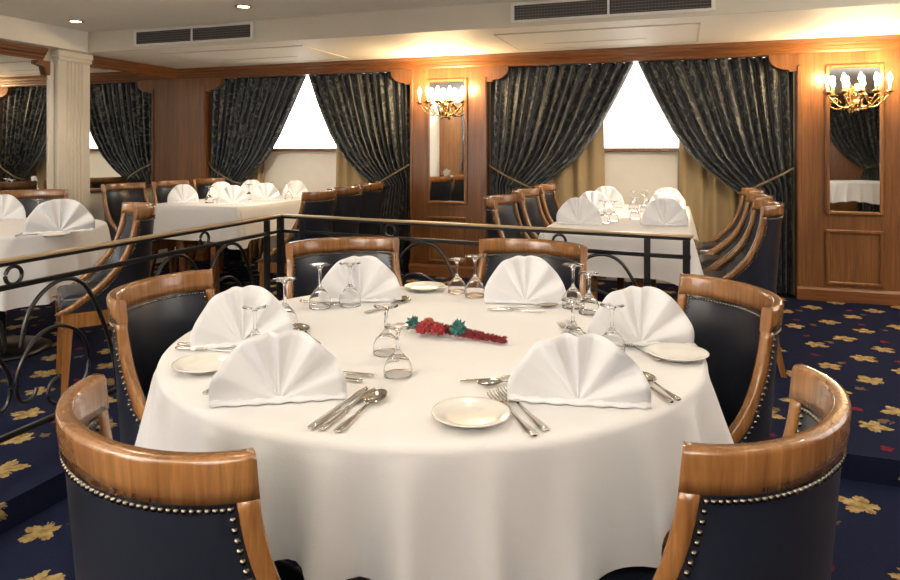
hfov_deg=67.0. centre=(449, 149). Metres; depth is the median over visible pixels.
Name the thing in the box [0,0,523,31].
ceiling
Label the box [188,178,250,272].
dining chair
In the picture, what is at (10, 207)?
napkin
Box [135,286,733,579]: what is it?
tablecloth
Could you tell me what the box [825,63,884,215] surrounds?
wall mirror
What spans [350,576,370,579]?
pedestal table
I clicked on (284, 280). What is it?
wine glass
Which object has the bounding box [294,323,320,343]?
spoon
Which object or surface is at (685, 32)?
ceiling hatch
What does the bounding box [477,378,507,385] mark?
spoon
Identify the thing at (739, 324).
dining chair
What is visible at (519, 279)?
napkin
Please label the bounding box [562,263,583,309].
wine glass
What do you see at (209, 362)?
plate
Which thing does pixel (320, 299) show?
wine glass
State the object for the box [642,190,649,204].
wine glass
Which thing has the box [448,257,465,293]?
wine glass
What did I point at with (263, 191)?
napkin
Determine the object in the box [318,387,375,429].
table knife
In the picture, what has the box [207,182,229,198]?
napkin
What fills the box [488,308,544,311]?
table knife
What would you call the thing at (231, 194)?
napkin
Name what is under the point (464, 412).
plate
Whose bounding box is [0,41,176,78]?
trim
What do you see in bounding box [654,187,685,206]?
napkin
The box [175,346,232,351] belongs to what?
table knife
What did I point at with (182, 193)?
napkin
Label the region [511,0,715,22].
ceiling vent
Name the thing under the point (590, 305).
wine glass
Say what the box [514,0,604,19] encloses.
grille
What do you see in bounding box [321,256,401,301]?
napkin
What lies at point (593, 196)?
napkin
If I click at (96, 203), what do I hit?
wall
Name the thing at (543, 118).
curtain
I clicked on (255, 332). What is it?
wine glass
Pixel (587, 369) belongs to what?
napkin
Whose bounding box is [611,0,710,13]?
grille
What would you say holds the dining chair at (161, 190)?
on the floor
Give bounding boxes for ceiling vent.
[134,22,253,46]
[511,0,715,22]
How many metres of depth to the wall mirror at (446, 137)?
6.34 m
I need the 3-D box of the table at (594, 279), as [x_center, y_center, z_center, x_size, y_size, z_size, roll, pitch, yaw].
[1.218,0.818,4.657,0.790,0.724,1.980,0,0,19]
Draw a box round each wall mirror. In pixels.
[0,55,53,189]
[90,67,177,191]
[427,78,466,204]
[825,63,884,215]
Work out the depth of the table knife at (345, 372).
1.54 m
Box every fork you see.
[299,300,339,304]
[345,377,362,382]
[486,390,538,436]
[497,386,550,431]
[625,343,661,360]
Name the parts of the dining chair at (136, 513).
nailhead trim, nailhead trim, rail, seat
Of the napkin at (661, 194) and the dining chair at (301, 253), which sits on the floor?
the dining chair at (301, 253)
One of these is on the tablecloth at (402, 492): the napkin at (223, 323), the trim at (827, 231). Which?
the napkin at (223, 323)
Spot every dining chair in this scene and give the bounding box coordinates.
[0,189,68,323]
[50,202,156,396]
[55,373,303,579]
[101,182,175,272]
[106,269,214,445]
[149,180,202,276]
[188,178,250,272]
[255,188,335,287]
[286,236,402,298]
[332,184,362,236]
[359,181,383,234]
[477,238,587,296]
[484,194,530,238]
[512,188,549,238]
[532,184,559,224]
[599,364,851,579]
[662,273,783,544]
[696,187,764,254]
[698,193,773,270]
[703,199,786,377]
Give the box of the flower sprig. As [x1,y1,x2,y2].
[405,316,507,343]
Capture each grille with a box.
[136,29,190,43]
[193,26,249,40]
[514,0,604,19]
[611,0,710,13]
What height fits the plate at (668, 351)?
0.016 m
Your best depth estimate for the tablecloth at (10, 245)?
3.64 m
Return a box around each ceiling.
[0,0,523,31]
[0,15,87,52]
[84,4,899,68]
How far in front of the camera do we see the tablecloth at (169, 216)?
5.52 m
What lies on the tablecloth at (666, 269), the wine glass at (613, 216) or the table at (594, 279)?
the wine glass at (613, 216)
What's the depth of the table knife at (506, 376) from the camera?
1.51 m
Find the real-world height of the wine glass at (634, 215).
0.140 m
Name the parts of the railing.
handrail, post, post, post, handrail, post, post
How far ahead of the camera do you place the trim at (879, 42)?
5.94 m
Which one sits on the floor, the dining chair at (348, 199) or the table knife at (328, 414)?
the dining chair at (348, 199)
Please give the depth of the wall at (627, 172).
6.14 m
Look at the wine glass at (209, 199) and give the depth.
5.74 m
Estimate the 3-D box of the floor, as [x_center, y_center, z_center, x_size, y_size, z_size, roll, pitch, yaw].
[-0.113,1.230,2.128,8.800,0.100,8.750,0,0,19]
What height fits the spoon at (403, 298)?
0.011 m
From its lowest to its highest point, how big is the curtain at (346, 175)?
1.920 m
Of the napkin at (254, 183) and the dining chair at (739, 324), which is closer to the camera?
the dining chair at (739, 324)
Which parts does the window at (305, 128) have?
sill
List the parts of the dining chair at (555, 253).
nailhead trim, rail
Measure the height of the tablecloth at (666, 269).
0.284 m
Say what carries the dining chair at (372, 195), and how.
on the floor
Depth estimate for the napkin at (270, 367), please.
1.39 m
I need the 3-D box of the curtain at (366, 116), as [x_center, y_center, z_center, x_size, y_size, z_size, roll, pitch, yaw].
[-0.911,0.199,6.715,1.151,1.921,0.198,0,0,19]
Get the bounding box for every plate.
[37,232,69,237]
[171,352,229,373]
[404,281,444,291]
[431,397,510,427]
[645,342,709,362]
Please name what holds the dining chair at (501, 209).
on the floor
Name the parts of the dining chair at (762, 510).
seat, nailhead trim, rail, nailhead trim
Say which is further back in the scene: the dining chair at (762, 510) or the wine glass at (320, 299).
the wine glass at (320, 299)
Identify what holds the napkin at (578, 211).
on the tablecloth at (666, 269)
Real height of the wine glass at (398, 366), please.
0.112 m
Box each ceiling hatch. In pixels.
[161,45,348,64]
[494,23,700,49]
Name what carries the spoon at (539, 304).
on the tablecloth at (402, 492)
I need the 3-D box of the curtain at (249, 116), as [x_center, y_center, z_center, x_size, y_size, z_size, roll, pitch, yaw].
[-2.036,0.199,7.103,1.160,1.922,0.198,0,0,19]
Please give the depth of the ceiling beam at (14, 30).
5.63 m
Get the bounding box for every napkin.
[0,194,25,219]
[23,199,94,234]
[167,184,198,202]
[190,285,292,350]
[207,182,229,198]
[208,330,346,407]
[217,185,248,204]
[241,180,260,193]
[251,183,280,200]
[282,181,307,196]
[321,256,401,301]
[484,255,565,304]
[507,333,651,408]
[556,197,601,224]
[579,191,612,214]
[587,286,694,346]
[595,186,623,206]
[641,198,687,225]
[645,192,685,211]
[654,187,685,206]
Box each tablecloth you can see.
[0,218,110,310]
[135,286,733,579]
[153,195,300,249]
[538,204,702,285]
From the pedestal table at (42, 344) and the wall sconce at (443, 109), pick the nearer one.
the pedestal table at (42, 344)
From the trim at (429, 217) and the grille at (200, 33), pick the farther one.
the trim at (429, 217)
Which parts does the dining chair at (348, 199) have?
nailhead trim, rail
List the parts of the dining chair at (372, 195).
rail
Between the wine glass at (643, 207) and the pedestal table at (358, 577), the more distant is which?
the wine glass at (643, 207)
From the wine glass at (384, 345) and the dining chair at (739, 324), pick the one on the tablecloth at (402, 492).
the wine glass at (384, 345)
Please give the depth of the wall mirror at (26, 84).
5.66 m
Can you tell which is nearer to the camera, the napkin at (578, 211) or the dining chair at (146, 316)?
the dining chair at (146, 316)
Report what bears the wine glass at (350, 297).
on the tablecloth at (402, 492)
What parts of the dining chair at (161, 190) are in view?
leg, rail, leg, seat frame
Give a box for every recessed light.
[67,20,83,22]
[235,4,251,8]
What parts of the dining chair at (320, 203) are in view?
leg, seat frame, nailhead trim, rail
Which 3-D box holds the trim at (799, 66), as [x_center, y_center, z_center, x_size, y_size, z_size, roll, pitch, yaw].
[0.072,0.220,6.314,5.735,1.780,0.012,0,0,19]
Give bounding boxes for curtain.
[208,75,305,259]
[246,162,263,258]
[308,72,409,269]
[336,146,369,186]
[488,62,633,194]
[546,122,605,278]
[638,57,794,294]
[678,141,740,252]
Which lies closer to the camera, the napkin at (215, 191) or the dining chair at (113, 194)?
the dining chair at (113, 194)
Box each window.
[272,73,363,150]
[559,60,682,151]
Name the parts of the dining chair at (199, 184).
leg, rail, leg, leg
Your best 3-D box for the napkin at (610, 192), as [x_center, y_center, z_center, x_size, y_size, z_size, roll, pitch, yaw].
[1.246,0.367,5.394,0.271,0.162,0.079,0,0,24]
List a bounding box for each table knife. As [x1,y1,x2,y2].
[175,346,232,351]
[177,342,236,346]
[307,386,367,428]
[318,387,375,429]
[343,371,373,376]
[364,299,410,312]
[460,375,509,381]
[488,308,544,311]
[650,387,673,402]
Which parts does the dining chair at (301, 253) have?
rail, nailhead trim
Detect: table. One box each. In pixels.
[0,311,52,362]
[179,237,263,294]
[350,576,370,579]
[587,276,655,300]
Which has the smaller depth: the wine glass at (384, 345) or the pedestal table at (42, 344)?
the wine glass at (384, 345)
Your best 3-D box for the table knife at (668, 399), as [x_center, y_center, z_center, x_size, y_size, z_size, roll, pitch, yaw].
[0.431,0.509,1.463,0.014,0.007,0.180,0,0,-12]
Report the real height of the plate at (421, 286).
0.016 m
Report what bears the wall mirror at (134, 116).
attached to the wall at (96, 203)
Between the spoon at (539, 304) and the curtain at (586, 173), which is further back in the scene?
the curtain at (586, 173)
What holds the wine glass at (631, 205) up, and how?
on the tablecloth at (666, 269)
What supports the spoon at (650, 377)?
on the tablecloth at (402, 492)
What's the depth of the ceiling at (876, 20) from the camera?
5.21 m
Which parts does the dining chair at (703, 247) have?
seat, nailhead trim, rail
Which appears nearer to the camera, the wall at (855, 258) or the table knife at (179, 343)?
the table knife at (179, 343)
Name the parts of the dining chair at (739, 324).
seat frame, nailhead trim, rail, nailhead trim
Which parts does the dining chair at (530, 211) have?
rail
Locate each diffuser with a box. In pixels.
[544,38,645,43]
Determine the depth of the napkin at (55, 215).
3.69 m
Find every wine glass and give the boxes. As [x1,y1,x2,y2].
[205,186,213,202]
[242,304,267,339]
[246,184,251,199]
[273,277,297,328]
[285,184,292,198]
[309,263,330,309]
[339,261,360,307]
[373,303,397,356]
[383,323,411,379]
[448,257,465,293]
[465,254,484,297]
[561,297,584,335]
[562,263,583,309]
[578,271,598,315]
[598,200,609,223]
[600,302,624,351]
[609,200,618,221]
[629,191,638,209]
[629,197,640,219]
[640,194,648,212]
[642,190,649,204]
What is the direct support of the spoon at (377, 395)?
on the tablecloth at (402, 492)
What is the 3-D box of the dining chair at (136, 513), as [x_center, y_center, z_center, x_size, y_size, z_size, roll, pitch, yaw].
[-0.360,0.834,1.110,0.503,0.893,0.480,0,0,40]
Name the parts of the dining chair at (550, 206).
rail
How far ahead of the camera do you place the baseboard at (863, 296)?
5.32 m
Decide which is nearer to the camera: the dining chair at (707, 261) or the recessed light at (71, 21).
the dining chair at (707, 261)
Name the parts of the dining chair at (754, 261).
seat, nailhead trim, nailhead trim, rail, leg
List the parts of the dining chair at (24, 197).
rail, nailhead trim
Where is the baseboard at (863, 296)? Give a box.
[188,250,899,305]
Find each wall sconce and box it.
[416,86,465,118]
[822,72,895,111]
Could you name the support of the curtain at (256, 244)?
hanging from the wall at (627, 172)
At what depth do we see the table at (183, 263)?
5.54 m
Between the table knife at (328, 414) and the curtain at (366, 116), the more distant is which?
the curtain at (366, 116)
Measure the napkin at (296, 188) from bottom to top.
0.157 m
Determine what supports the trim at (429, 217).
attached to the wall at (855, 258)
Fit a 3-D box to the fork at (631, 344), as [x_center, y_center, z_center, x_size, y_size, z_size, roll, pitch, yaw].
[0.482,0.509,1.737,0.022,0.010,0.180,0,0,-18]
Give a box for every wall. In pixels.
[43,49,175,262]
[178,49,899,297]
[254,72,794,295]
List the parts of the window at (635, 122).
sill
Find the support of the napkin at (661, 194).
on the tablecloth at (666, 269)
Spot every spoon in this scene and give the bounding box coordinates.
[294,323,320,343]
[333,389,386,432]
[375,296,408,310]
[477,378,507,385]
[500,303,557,308]
[643,372,680,400]
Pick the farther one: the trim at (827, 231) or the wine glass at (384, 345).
the trim at (827, 231)
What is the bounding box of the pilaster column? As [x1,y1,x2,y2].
[51,49,92,211]
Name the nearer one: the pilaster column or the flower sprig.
the flower sprig
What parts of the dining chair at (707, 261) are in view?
seat, nailhead trim, rail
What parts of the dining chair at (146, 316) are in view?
nailhead trim, rail, nailhead trim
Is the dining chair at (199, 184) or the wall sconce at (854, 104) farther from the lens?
the dining chair at (199, 184)
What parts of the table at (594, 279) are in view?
leg, leg, leg, leg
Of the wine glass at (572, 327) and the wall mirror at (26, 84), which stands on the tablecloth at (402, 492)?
the wine glass at (572, 327)
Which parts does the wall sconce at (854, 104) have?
bulb, arm, bulb, arm, plate, bulb, arm, arm, bulb, bulb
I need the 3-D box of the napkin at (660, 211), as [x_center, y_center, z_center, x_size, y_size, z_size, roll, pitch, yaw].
[1.272,0.367,4.050,0.272,0.162,0.084,0,0,6]
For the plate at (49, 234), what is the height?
0.016 m
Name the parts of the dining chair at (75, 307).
leg, leg, seat, seat frame, nailhead trim, nailhead trim, rail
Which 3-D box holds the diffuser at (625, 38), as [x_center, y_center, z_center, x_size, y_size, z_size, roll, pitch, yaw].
[1.143,-0.863,5.392,0.798,0.004,0.035,0,0,19]
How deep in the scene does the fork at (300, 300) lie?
2.28 m
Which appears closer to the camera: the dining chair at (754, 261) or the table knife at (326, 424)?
the table knife at (326, 424)
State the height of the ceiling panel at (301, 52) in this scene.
0.009 m
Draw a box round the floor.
[0,258,899,579]
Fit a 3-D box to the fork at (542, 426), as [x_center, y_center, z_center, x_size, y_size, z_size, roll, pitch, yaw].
[0.144,0.509,1.344,0.027,0.010,0.223,0,0,-17]
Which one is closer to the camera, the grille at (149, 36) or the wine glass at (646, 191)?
the wine glass at (646, 191)
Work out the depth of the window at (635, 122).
6.12 m
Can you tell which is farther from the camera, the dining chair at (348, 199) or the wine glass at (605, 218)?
the dining chair at (348, 199)
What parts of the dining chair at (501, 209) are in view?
nailhead trim, rail, nailhead trim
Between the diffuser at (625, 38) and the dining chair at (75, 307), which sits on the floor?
the dining chair at (75, 307)
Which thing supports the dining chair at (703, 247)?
on the floor
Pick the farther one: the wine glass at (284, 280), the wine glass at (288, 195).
the wine glass at (288, 195)
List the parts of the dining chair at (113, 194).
rail, nailhead trim, seat, seat frame, leg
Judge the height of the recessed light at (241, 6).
0.008 m
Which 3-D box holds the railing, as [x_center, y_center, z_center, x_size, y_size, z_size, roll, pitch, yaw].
[-0.699,0.790,2.218,2.475,0.780,3.397,0,0,26]
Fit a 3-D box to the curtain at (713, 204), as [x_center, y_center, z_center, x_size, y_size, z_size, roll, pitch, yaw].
[2.383,0.200,5.748,0.886,1.920,0.062,0,0,19]
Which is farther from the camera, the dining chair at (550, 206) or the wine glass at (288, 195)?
the wine glass at (288, 195)
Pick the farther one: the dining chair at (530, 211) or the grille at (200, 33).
the grille at (200, 33)
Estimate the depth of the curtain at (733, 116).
5.60 m
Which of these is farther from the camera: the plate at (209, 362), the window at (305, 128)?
the window at (305, 128)
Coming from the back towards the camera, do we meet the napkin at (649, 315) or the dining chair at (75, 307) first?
the dining chair at (75, 307)
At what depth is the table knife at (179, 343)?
1.78 m
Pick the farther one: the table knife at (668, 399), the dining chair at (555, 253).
the dining chair at (555, 253)
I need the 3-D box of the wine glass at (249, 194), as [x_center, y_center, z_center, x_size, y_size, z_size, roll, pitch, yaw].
[-1.818,0.378,6.147,0.072,0.140,0.072,0,0,19]
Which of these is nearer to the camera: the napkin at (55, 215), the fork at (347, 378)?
the fork at (347, 378)
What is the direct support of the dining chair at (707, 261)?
on the floor
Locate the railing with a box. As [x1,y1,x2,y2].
[0,214,694,443]
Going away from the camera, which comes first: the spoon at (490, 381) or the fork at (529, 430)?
the fork at (529, 430)
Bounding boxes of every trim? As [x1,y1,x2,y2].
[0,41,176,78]
[177,34,899,78]
[202,65,801,285]
[428,216,465,263]
[825,229,883,287]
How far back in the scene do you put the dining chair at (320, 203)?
4.70 m
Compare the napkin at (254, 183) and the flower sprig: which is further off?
the napkin at (254, 183)
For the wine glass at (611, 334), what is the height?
0.118 m
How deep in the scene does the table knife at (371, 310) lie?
2.17 m
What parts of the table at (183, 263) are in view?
leg, leg, leg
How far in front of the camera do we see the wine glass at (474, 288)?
2.36 m

